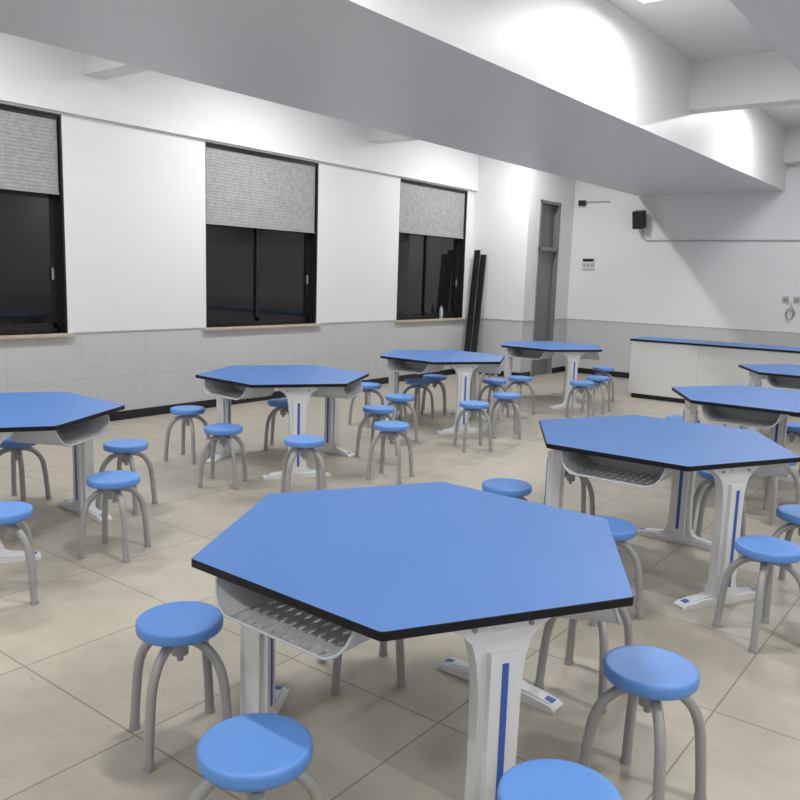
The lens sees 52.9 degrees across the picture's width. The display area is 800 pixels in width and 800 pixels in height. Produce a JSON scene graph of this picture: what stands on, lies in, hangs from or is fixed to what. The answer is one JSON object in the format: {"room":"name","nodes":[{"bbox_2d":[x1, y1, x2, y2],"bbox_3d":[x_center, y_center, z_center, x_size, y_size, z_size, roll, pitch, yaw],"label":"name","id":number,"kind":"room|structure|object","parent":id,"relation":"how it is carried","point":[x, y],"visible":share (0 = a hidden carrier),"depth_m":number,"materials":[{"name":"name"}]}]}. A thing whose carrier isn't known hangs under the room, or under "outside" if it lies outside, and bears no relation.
{"room":"science classroom","nodes":[
{"label":"science classroom","id":0,"kind":"room"},
{"bbox_2d":[83,53,147,79],"bbox_3d":[-2.251,-3.439,7.550,2.240,0.510,0.240,8,11,37],"label":"crossbeam","id":1,"kind":"object","parent":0,"point":[93,66],"depth_m":8.02,"materials":[{"name":"white paint"}]},
{"bbox_2d":[0,101,474,410],"bbox_3d":[-2.897,-1.878,9.179,0.250,4.130,17.250,8,11,37],"label":"wall","id":2,"kind":"structure","parent":0,"point":[135,198],"depth_m":9.33,"materials":[{"name":"paint"}]},
{"bbox_2d":[0,126,62,334],"bbox_3d":[-4.146,-1.705,7.568,0.110,2.200,1.960,8,11,37],"label":"window","id":3,"kind":"structure","parent":2,"relation":"in","point":[30,250],"depth_m":8.15,"materials":[{"name":"black glass"}]},
{"bbox_2d":[0,106,58,194],"bbox_3d":[-4.055,-2.381,7.406,0.030,0.770,1.895,8,11,37],"label":"blind","id":4,"kind":"object","parent":3,"relation":"attached to","point":[28,139],"visible":1,"depth_m":7.91,"materials":[{"name":"grey fabric"}]},
{"bbox_2d":[0,103,67,332],"bbox_3d":[-4.072,-1.694,7.513,0.056,2.200,1.960,8,11,37],"label":"trim","id":5,"kind":"structure","parent":2,"relation":"attached to","point":[58,120],"depth_m":8.24,"materials":[{"name":"black metal"}]},
{"bbox_2d":[0,332,74,339],"bbox_3d":[-4.110,-0.590,7.685,0.170,0.035,2.060,8,11,37],"label":"window sill","id":6,"kind":"structure","parent":2,"relation":"attached to","point":[60,334],"depth_m":8.13,"materials":[{"name":"beige stone"}]},
{"bbox_2d":[0,32,478,190],"bbox_3d":[-3.320,-3.351,8.075,0.060,0.910,15.300,8,11,37],"label":"ceiling beam","id":7,"kind":"structure","parent":2,"relation":"attached to","point":[35,74],"depth_m":9.42,"materials":[{"name":"paint"}]},
{"bbox_2d":[206,224,313,326],"bbox_3d":[-1.845,-2.088,10.524,0.110,2.200,1.950,8,11,37],"label":"window","id":8,"kind":"structure","parent":2,"relation":"in","point":[256,276],"depth_m":10.59,"materials":[{"name":"black glass"}]},
{"bbox_2d":[206,144,315,232],"bbox_3d":[-1.756,-2.684,10.374,0.030,0.930,1.885,8,11,37],"label":"blind","id":9,"kind":"object","parent":2,"relation":"attached to","point":[244,188],"visible":1,"depth_m":10.29,"materials":[{"name":"grey fabric"}]},
{"bbox_2d":[205,142,318,327],"bbox_3d":[-1.771,-2.077,10.468,0.056,2.200,1.950,8,11,37],"label":"trim","id":10,"kind":"structure","parent":2,"relation":"attached to","point":[317,164],"depth_m":11.13,"materials":[{"name":"black metal"}]},
{"bbox_2d":[203,323,320,330],"bbox_3d":[-1.809,-0.973,10.640,0.170,0.035,2.050,8,11,37],"label":"window sill","id":11,"kind":"structure","parent":2,"relation":"attached to","point":[296,324],"depth_m":10.49,"materials":[{"name":"beige stone"}]},
{"bbox_2d":[108,369,455,421],"bbox_3d":[-3.452,0.227,8.642,0.014,0.100,15.300,8,11,37],"label":"baseboard","id":12,"kind":"structure","parent":2,"relation":"attached to","point":[159,410],"depth_m":9.99,"materials":[{"name":"black tile"}]},
{"bbox_2d":[397,232,461,319],"bbox_3d":[0.462,-2.472,13.487,0.110,2.200,1.920,8,11,37],"label":"window","id":13,"kind":"structure","parent":2,"relation":"in","point":[429,267],"depth_m":13.58,"materials":[{"name":"black glass"}]},
{"bbox_2d":[394,317,465,322],"bbox_3d":[0.498,-1.357,13.603,0.170,0.035,2.020,8,11,37],"label":"window sill","id":14,"kind":"structure","parent":2,"relation":"attached to","point":[454,318],"depth_m":13.45,"materials":[{"name":"beige stone"}]},
{"bbox_2d":[439,305,442,317],"bbox_3d":[0.708,-1.519,13.839,0.066,0.225,0.066,8,11,37],"label":"water bottle","id":15,"kind":"object","parent":14,"relation":"on","point":[441,308],"visible":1,"depth_m":13.82,"materials":[{"name":"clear plastic"}]},
{"bbox_2d":[396,179,467,319],"bbox_3d":[0.536,-2.461,13.431,0.056,2.200,1.920,8,11,37],"label":"trim","id":16,"kind":"structure","parent":2,"relation":"attached to","point":[466,194],"depth_m":14.12,"materials":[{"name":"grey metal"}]},
{"bbox_2d":[399,180,465,238],"bbox_3d":[0.553,-3.133,13.327,0.030,0.800,1.855,8,11,37],"label":"blind","id":17,"kind":"object","parent":2,"relation":"attached to","point":[429,210],"visible":1,"depth_m":13.28,"materials":[{"name":"grey fabric"}]},
{"bbox_2d":[73,317,799,333],"bbox_3d":[0.108,-0.789,9.734,20.303,0.014,8.378,-1,9,-19],"label":"trim","id":18,"kind":"structure","parent":2,"relation":"attached to","point":[464,317],"depth_m":12.78,"materials":[{"name":"grey"}]},
{"bbox_2d":[368,127,417,143],"bbox_3d":[0.499,-3.897,11.082,2.240,0.510,0.240,8,11,37],"label":"crossbeam","id":19,"kind":"object","parent":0,"point":[377,136],"depth_m":11.55,"materials":[{"name":"white paint"}]},
{"bbox_2d":[0,0,786,195],"bbox_3d":[-0.056,-3.029,6.658,2.400,0.910,17.000,8,11,37],"label":"ceiling beam","id":20,"kind":"structure","parent":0,"point":[579,90],"depth_m":6.59,"materials":[{"name":"white paint"}]},
{"bbox_2d":[0,372,799,799],"bbox_3d":[1.446,0.942,6.003,11.600,0.200,17.500,8,11,37],"label":"floor","id":21,"kind":"structure","parent":0,"point":[67,659],"depth_m":3.65,"materials":[{"name":"beige tile"}]},
{"bbox_2d":[0,501,38,604],"bbox_3d":[-2.032,0.784,4.105,0.321,0.472,0.321,-2,10,-25],"label":"round stool","id":22,"kind":"object","parent":21,"relation":"on","point":[13,514],"visible":1,"depth_m":4.05,"materials":[{"name":"blue plastic"}]},
{"bbox_2d":[0,437,50,501],"bbox_3d":[-2.748,0.504,5.772,0.321,0.472,0.321,3,9,10],"label":"round stool","id":23,"kind":"object","parent":21,"relation":"on","point":[8,445],"visible":0.79,"depth_m":5.72,"materials":[{"name":"blue plastic"}]},
{"bbox_2d":[0,392,124,562],"bbox_3d":[-2.566,0.447,5.101,1.360,0.800,1.563,3,9,9],"label":"table","id":24,"kind":"object","parent":21,"relation":"on","point":[25,417],"visible":0.98,"depth_m":5.14,"materials":[{"name":"blue laminate"}]},
{"bbox_2d":[77,470,150,562],"bbox_3d":[-1.710,0.685,4.809,0.321,0.472,0.321,3,9,8],"label":"round stool","id":25,"kind":"object","parent":21,"relation":"on","point":[110,484],"visible":1,"depth_m":4.71,"materials":[{"name":"blue plastic"}]},
{"bbox_2d":[96,439,157,514],"bbox_3d":[-1.951,0.536,5.729,0.321,0.472,0.321,3,9,10],"label":"round stool","id":26,"kind":"object","parent":21,"relation":"on","point":[123,449],"visible":0.84,"depth_m":5.65,"materials":[{"name":"blue plastic"}]},
{"bbox_2d":[129,601,231,773],"bbox_3d":[-0.794,1.008,2.905,0.321,0.472,0.321,-3,10,-27],"label":"round stool","id":27,"kind":"object","parent":21,"relation":"on","point":[173,627],"visible":0.96,"depth_m":2.84,"materials":[{"name":"blue plastic"}]},
{"bbox_2d":[164,405,210,463],"bbox_3d":[-1.912,0.303,7.244,0.321,0.472,0.321,4,9,16],"label":"round stool","id":28,"kind":"object","parent":21,"relation":"on","point":[186,413],"visible":0.98,"depth_m":7.16,"materials":[{"name":"blue plastic"}]},
{"bbox_2d":[198,423,247,489],"bbox_3d":[-1.415,0.444,6.434,0.321,0.472,0.321,3,9,5],"label":"round stool","id":29,"kind":"object","parent":21,"relation":"on","point":[224,432],"visible":1,"depth_m":6.33,"materials":[{"name":"blue plastic"}]},
{"bbox_2d":[188,713,324,799],"bbox_3d":[-0.390,1.137,2.158,0.321,0.472,0.321,7,10,32],"label":"round stool","id":30,"kind":"object","parent":21,"relation":"on","point":[252,754],"visible":1,"depth_m":2.09,"materials":[{"name":"blue plastic"}]},
{"bbox_2d":[263,398,288,450],"bbox_3d":[-1.138,0.238,7.822,0.321,0.472,0.321,2,9,3],"label":"round stool","id":31,"kind":"object","parent":21,"relation":"on","point":[281,404],"visible":0.59,"depth_m":7.72,"materials":[{"name":"blue plastic"}]},
{"bbox_2d":[195,365,368,479],"bbox_3d":[-1.043,0.161,7.267,1.563,0.800,1.360,-1,9,-18],"label":"table","id":32,"kind":"object","parent":21,"relation":"on","point":[236,382],"visible":0.98,"depth_m":6.97,"materials":[{"name":"blue laminate"}]},
{"bbox_2d":[280,435,326,492],"bbox_3d":[-0.726,0.522,6.073,0.321,0.472,0.321,-1,9,-15],"label":"round stool","id":33,"kind":"object","parent":21,"relation":"on","point":[302,444],"visible":0.9,"depth_m":5.99,"materials":[{"name":"blue plastic"}]},
{"bbox_2d":[318,624,405,695],"bbox_3d":[-0.163,0.947,3.435,0.321,0.472,0.321,-1,9,-17],"label":"round stool","id":34,"kind":"object","parent":21,"relation":"on","point":[383,652],"visible":0.15,"depth_m":3.35,"materials":[{"name":"blue plastic"}]},
{"bbox_2d":[348,382,383,427],"bbox_3d":[-0.374,0.048,9.216,0.321,0.472,0.321,8,11,36],"label":"round stool","id":35,"kind":"object","parent":21,"relation":"on","point":[367,387],"visible":0.74,"depth_m":9.17,"materials":[{"name":"blue plastic"}]},
{"bbox_2d":[355,405,398,460],"bbox_3d":[-0.209,0.299,7.623,0.321,0.472,0.321,6,10,28],"label":"round stool","id":36,"kind":"object","parent":21,"relation":"on","point":[377,412],"visible":0.73,"depth_m":7.57,"materials":[{"name":"blue plastic"}]},
{"bbox_2d":[366,421,413,484],"bbox_3d":[-0.078,0.431,6.792,0.321,0.472,0.321,5,9,22],"label":"round stool","id":37,"kind":"object","parent":21,"relation":"on","point":[392,429],"visible":1,"depth_m":6.72,"materials":[{"name":"blue plastic"}]},
{"bbox_2d":[380,394,417,443],"bbox_3d":[-0.007,0.187,8.387,0.321,0.472,0.321,-2,10,-23],"label":"round stool","id":38,"kind":"object","parent":21,"relation":"on","point":[400,401],"visible":0.83,"depth_m":8.32,"materials":[{"name":"blue plastic"}]},
{"bbox_2d":[191,482,633,799],"bbox_3d":[0.057,0.874,2.878,1.563,0.800,1.360,-2,9,-21],"label":"table","id":39,"kind":"object","parent":21,"relation":"on","point":[390,562],"visible":0.94,"depth_m":2.51,"materials":[{"name":"blue laminate"}]},
{"bbox_2d":[399,378,434,421],"bbox_3d":[0.208,-0.008,9.698,0.322,0.472,0.322,9,11,39],"label":"round stool","id":40,"kind":"object","parent":21,"relation":"on","point":[416,383],"visible":0.9,"depth_m":9.66,"materials":[{"name":"blue plastic"}]},
{"bbox_2d":[420,374,446,414],"bbox_3d":[0.435,-0.075,10.176,0.321,0.472,0.321,3,9,5],"label":"round stool","id":41,"kind":"object","parent":21,"relation":"on","point":[435,379],"visible":0.91,"depth_m":10.05,"materials":[{"name":"blue plastic"}]},
{"bbox_2d":[380,350,504,433],"bbox_3d":[0.502,-0.123,9.429,1.563,0.800,1.360,-1,9,-19],"label":"table","id":42,"kind":"object","parent":21,"relation":"on","point":[467,366],"visible":0.94,"depth_m":9.04,"materials":[{"name":"blue"}]},
{"bbox_2d":[453,400,492,451],"bbox_3d":[0.739,0.258,8.083,0.321,0.472,0.321,-1,9,-15],"label":"round stool","id":43,"kind":"object","parent":21,"relation":"on","point":[474,407],"visible":1,"depth_m":8.00,"materials":[{"name":"blue plastic"}]},
{"bbox_2d":[464,250,486,351],"bbox_3d":[1.311,-1.540,14.204,0.240,2.200,0.280,8,11,37],"label":"panels","id":44,"kind":"object","parent":21,"relation":"on","point":[478,258],"visible":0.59,"depth_m":14.18,"materials":[{"name":"grey metal"}]},
{"bbox_2d":[477,373,499,399],"bbox_3d":[1.273,-0.246,11.460,0.321,0.472,0.321,3,9,6],"label":"round stool","id":45,"kind":"object","parent":21,"relation":"on","point":[482,374],"visible":0.34,"depth_m":11.34,"materials":[{"name":"blue plastic"}]},
{"bbox_2d":[478,378,509,419],"bbox_3d":[1.165,-0.021,9.980,0.321,0.472,0.321,8,10,33],"label":"round stool","id":46,"kind":"object","parent":21,"relation":"on","point":[494,383],"visible":0.86,"depth_m":9.93,"materials":[{"name":"blue plastic"}]},
{"bbox_2d":[490,392,520,438],"bbox_3d":[1.155,0.164,8.779,0.321,0.472,0.321,2,9,-2],"label":"round stool","id":47,"kind":"object","parent":21,"relation":"on","point":[504,398],"visible":0.98,"depth_m":8.67,"materials":[{"name":"blue plastic"}]},
{"bbox_2d":[482,478,531,500],"bbox_3d":[0.642,0.743,4.921,0.321,0.472,0.321,-6,12,-43],"label":"round stool","id":48,"kind":"object","parent":21,"relation":"on","point":[515,488],"visible":0.23,"depth_m":4.83,"materials":[{"name":"blue plastic"}]},
{"bbox_2d":[501,375,534,413],"bbox_3d":[1.531,-0.064,10.329,0.322,0.472,0.322,-4,11,-34],"label":"round stool","id":49,"kind":"object","parent":21,"relation":"on","point":[519,380],"visible":0.83,"depth_m":10.28,"materials":[{"name":"blue plastic"}]},
{"bbox_2d":[501,341,601,408],"bbox_3d":[2.126,-0.379,11.418,1.563,0.800,1.360,-1,9,-19],"label":"table","id":50,"kind":"object","parent":21,"relation":"on","point":[572,352],"visible":0.97,"depth_m":11.01,"materials":[{"name":"blue"}]},
{"bbox_2d":[497,758,622,799],"bbox_3d":[0.382,1.188,1.984,0.321,0.472,0.321,-3,10,-28],"label":"round stool","id":51,"kind":"object","parent":21,"relation":"on","point":[535,779],"visible":1,"depth_m":1.99,"materials":[{"name":"blue plastic"}]},
{"bbox_2d":[543,470,594,515],"bbox_3d":[1.182,0.655,5.598,0.321,0.472,0.321,2,9,0],"label":"round stool","id":52,"kind":"object","parent":21,"relation":"on","point":[585,481],"visible":0.27,"depth_m":5.54,"materials":[{"name":"blue plastic"}]},
{"bbox_2d":[565,380,594,417],"bbox_3d":[2.260,0.004,10.038,0.321,0.472,0.321,2,9,1],"label":"round stool","id":53,"kind":"object","parent":21,"relation":"on","point":[581,385],"visible":0.94,"depth_m":9.95,"materials":[{"name":"blue plastic"}]},
{"bbox_2d":[534,607,632,713],"bbox_3d":[0.792,0.985,3.384,0.321,0.472,0.321,8,11,37],"label":"round stool","id":54,"kind":"object","parent":21,"relation":"on","point":[602,626],"visible":0.33,"depth_m":3.36,"materials":[{"name":"blue plastic"}]},
{"bbox_2d":[580,375,610,414],"bbox_3d":[2.605,-0.075,10.626,0.321,0.472,0.321,7,10,31],"label":"round stool","id":55,"kind":"object","parent":21,"relation":"on","point":[598,380],"visible":0.84,"depth_m":10.57,"materials":[{"name":"blue plastic"}]},
{"bbox_2d":[592,367,613,401],"bbox_3d":[2.963,-0.239,11.759,0.321,0.472,0.321,2,9,3],"label":"round stool","id":56,"kind":"object","parent":21,"relation":"on","point":[603,371],"visible":0.68,"depth_m":11.64,"materials":[{"name":"blue plastic"}]},
{"bbox_2d":[589,516,642,626],"bbox_3d":[1.053,0.872,4.172,0.322,0.472,0.322,-2,9,-21],"label":"round stool","id":57,"kind":"object","parent":21,"relation":"on","point":[622,530],"visible":0.33,"depth_m":4.09,"materials":[{"name":"blue plastic"}]},
{"bbox_2d":[579,645,706,799],"bbox_3d":[0.811,1.098,2.657,0.321,0.472,0.321,-6,12,-42],"label":"round stool","id":58,"kind":"object","parent":21,"relation":"on","point":[654,675],"visible":0.93,"depth_m":2.62,"materials":[{"name":"blue plastic"}]},
{"bbox_2d":[539,415,799,610],"bbox_3d":[1.529,0.614,4.864,1.360,0.800,1.563,3,9,6],"label":"table","id":59,"kind":"object","parent":21,"relation":"on","point":[649,446],"visible":0.94,"depth_m":4.52,"materials":[{"name":"blue laminate"}]},
{"bbox_2d":[666,415,699,422],"bbox_3d":[2.640,0.400,7.551,0.321,0.472,0.321,-2,10,-23],"label":"round stool","id":60,"kind":"object","parent":21,"relation":"on","point":[672,417],"visible":0.04,"depth_m":7.52,"materials":[{"name":"blue plastic"}]},
{"bbox_2d":[628,337,799,416],"bbox_3d":[5.247,-0.284,11.166,4.020,0.885,0.740,8,11,37],"label":"counter","id":61,"kind":"object","parent":21,"relation":"on","point":[658,365],"visible":0.68,"depth_m":11.55,"materials":[{"name":"white plastic"}]},
{"bbox_2d":[692,470,745,537],"bbox_3d":[2.163,0.709,5.453,0.321,0.472,0.321,3,9,10],"label":"round stool","id":62,"kind":"object","parent":21,"relation":"on","point":[707,475],"visible":0.32,"depth_m":5.35,"materials":[{"name":"blue plastic"}]},
{"bbox_2d":[672,385,799,492],"bbox_3d":[3.025,0.372,6.738,1.360,0.800,1.563,3,9,7],"label":"table","id":63,"kind":"object","parent":21,"relation":"on","point":[749,406],"visible":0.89,"depth_m":6.54,"materials":[{"name":"blue laminate"}]},
{"bbox_2d":[723,423,762,434],"bbox_3d":[3.722,0.256,8.709,0.321,0.472,0.321,-3,10,-27],"label":"round stool","id":64,"kind":"object","parent":21,"relation":"on","point":[724,424],"visible":0.04,"depth_m":8.65,"materials":[{"name":"blue plastic"}]},
{"bbox_2d":[713,535,799,653],"bbox_3d":[1.777,0.933,3.922,0.321,0.472,0.321,0,9,-13],"label":"round stool","id":65,"kind":"object","parent":21,"relation":"on","point":[768,551],"visible":1,"depth_m":3.85,"materials":[{"name":"blue plastic"}]},
{"bbox_2d":[738,364,799,430],"bbox_3d":[4.572,0.072,8.999,1.563,0.800,1.360,-2,9,-22],"label":"table","id":66,"kind":"object","parent":21,"relation":"on","point":[782,376],"visible":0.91,"depth_m":8.85,"materials":[{"name":"blue"}]},
{"bbox_2d":[744,462,799,525],"bbox_3d":[2.770,0.646,5.984,0.321,0.472,0.321,-3,10,-27],"label":"round stool","id":67,"kind":"object","parent":21,"relation":"on","point":[793,474],"visible":0.27,"depth_m":5.91,"materials":[{"name":"blue plastic"}]},
{"bbox_2d":[772,504,799,579],"bbox_3d":[2.262,0.856,4.522,0.321,0.472,0.321,-6,12,-43],"label":"round stool","id":68,"kind":"object","parent":21,"relation":"on","point":[790,513],"visible":0.65,"depth_m":4.50,"materials":[{"name":"blue plastic"}]},
{"bbox_2d":[786,422,799,472],"bbox_3d":[3.587,0.457,7.378,0.321,0.472,0.321,4,9,13],"label":"round stool","id":69,"kind":"object","parent":21,"relation":"on","point":[793,429],"visible":0.41,"depth_m":7.31,"materials":[{"name":"blue plastic"}]},
{"bbox_2d":[470,155,536,372],"bbox_3d":[1.777,-2.488,14.091,1.100,4.130,0.200,8,11,37],"label":"wall","id":70,"kind":"structure","parent":0,"point":[504,200],"depth_m":13.95,"materials":[{"name":"paint"}]},
{"bbox_2d":[479,371,519,376],"bbox_3d":[1.649,-0.487,14.315,1.100,0.100,0.014,8,11,37],"label":"baseboard","id":71,"kind":"structure","parent":70,"relation":"attached to","point":[501,374],"depth_m":14.18,"materials":[{"name":"black tile"}]},
{"bbox_2d":[526,170,575,376],"bbox_3d":[2.653,-2.521,14.488,0.200,4.130,1.500,8,11,37],"label":"wall","id":72,"kind":"structure","parent":0,"point":[568,185],"depth_m":14.62,"materials":[{"name":"paint"}]},
{"bbox_2d":[520,366,563,376],"bbox_3d":[2.613,-0.508,14.653,0.014,0.100,1.700,8,11,37],"label":"baseboard","id":73,"kind":"structure","parent":72,"relation":"attached to","point":[556,369],"depth_m":14.99,"materials":[{"name":"black tile"}]},
{"bbox_2d":[531,199,560,376],"bbox_3d":[2.563,-1.980,14.405,0.145,3.080,0.750,8,11,37],"label":"door","id":74,"kind":"structure","parent":72,"relation":"in","point":[550,212],"depth_m":14.45,"materials":[{"name":"grey paint"}]},
{"bbox_2d":[564,164,799,372],"bbox_3d":[6.786,-2.074,12.443,11.100,4.130,0.250,8,11,37],"label":"wall","id":75,"kind":"structure","parent":0,"point":[714,284],"depth_m":13.74,"materials":[{"name":"paint"}]},
{"bbox_2d":[581,258,594,269],"bbox_3d":[3.467,-2.512,14.789,0.250,0.210,0.035,8,11,37],"label":"switch panel","id":76,"kind":"object","parent":75,"relation":"attached to","point":[587,263],"visible":1,"depth_m":14.77,"materials":[{"name":"white plastic"}]},
{"bbox_2d":[578,200,609,205],"bbox_3d":[3.520,-3.580,14.574,0.580,0.090,0.090,8,11,37],"label":"emergency light","id":77,"kind":"object","parent":75,"relation":"attached to","point":[580,202],"visible":1,"depth_m":14.65,"materials":[{"name":"black plastic"}]},
{"bbox_2d":[564,366,628,377],"bbox_3d":[7.077,-0.006,12.316,10.000,0.100,0.014,8,11,37],"label":"baseboard","id":78,"kind":"structure","parent":75,"relation":"attached to","point":[580,370],"depth_m":14.76,"materials":[{"name":"black tile"}]},
{"bbox_2d":[632,210,645,228],"bbox_3d":[4.177,-3.141,13.993,0.180,0.329,0.288,8,11,37],"label":"wall speaker","id":79,"kind":"object","parent":75,"relation":"attached to","point":[638,216],"visible":1,"depth_m":13.91,"materials":[{"name":"black plastic"}]},
{"bbox_2d":[642,229,799,240],"bbox_3d":[7.661,-2.398,11.534,8.641,0.222,0.022,8,11,37],"label":"cable conduit","id":80,"kind":"object","parent":75,"relation":"attached to","point":[642,229],"visible":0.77,"depth_m":13.36,"materials":[{"name":"grey plastic"}]},
{"bbox_2d":[782,296,788,302],"bbox_3d":[6.158,-1.601,12.824,0.100,0.100,0.015,8,11,37],"label":"wall socket","id":81,"kind":"object","parent":75,"relation":"attached to","point":[784,299],"visible":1,"depth_m":12.82,"materials":[{"name":"grey plastic"}]},
{"bbox_2d":[785,302,794,319],"bbox_3d":[6.207,-1.423,12.768,0.147,0.297,0.029,8,11,37],"label":"coiled cable","id":82,"kind":"object","parent":75,"relation":"attached to","point":[793,311],"visible":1,"depth_m":12.76,"materials":[{"name":"grey plastic"}]},
{"bbox_2d":[793,297,799,302],"bbox_3d":[6.285,-1.583,12.728,0.100,0.100,0.015,8,11,37],"label":"wall socket","id":83,"kind":"object","parent":75,"relation":"attached to","point":[795,299],"visible":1,"depth_m":12.72,"materials":[{"name":"grey plastic"}]},
{"bbox_2d":[606,0,799,127],"bbox_3d":[1.582,-3.336,5.343,11.600,0.200,17.500,8,11,37],"label":"ceiling","id":84,"kind":"structure","parent":0,"point":[699,30],"depth_m":7.71,"materials":[{"name":"white paint"}]},
{"bbox_2d":[636,0,656,4],"bbox_3d":[2.497,-3.328,6.415,1.220,0.085,0.140,8,11,37],"label":"fluorescent ceiling light","id":85,"kind":"object","parent":84,"relation":"attached to","point":[641,2],"visible":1,"depth_m":6.77,"materials":[{"name":"white plastic"}]},
{"bbox_2d":[689,50,799,113],"bbox_3d":[3.975,-3.379,8.443,1.750,0.510,0.240,8,11,37],"label":"crossbeam","id":86,"kind":"object","parent":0,"point":[763,79],"depth_m":8.55,"materials":[{"name":"white paint"}]},
{"bbox_2d":[729,0,799,70],"bbox_3d":[3.206,-2.543,4.181,2.350,0.910,17.000,8,11,37],"label":"ceiling beam","id":87,"kind":"structure","parent":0,"point":[778,21],"depth_m":4.63,"materials":[{"name":"white paint"}]},
{"bbox_2d":[783,127,799,164],"bbox_3d":[6.695,-3.831,11.936,1.750,0.510,0.300,8,11,37],"label":"crossbeam","id":88,"kind":"object","parent":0,"point":[792,139],"depth_m":12.28,"materials":[{"name":"white paint"}]}
]}

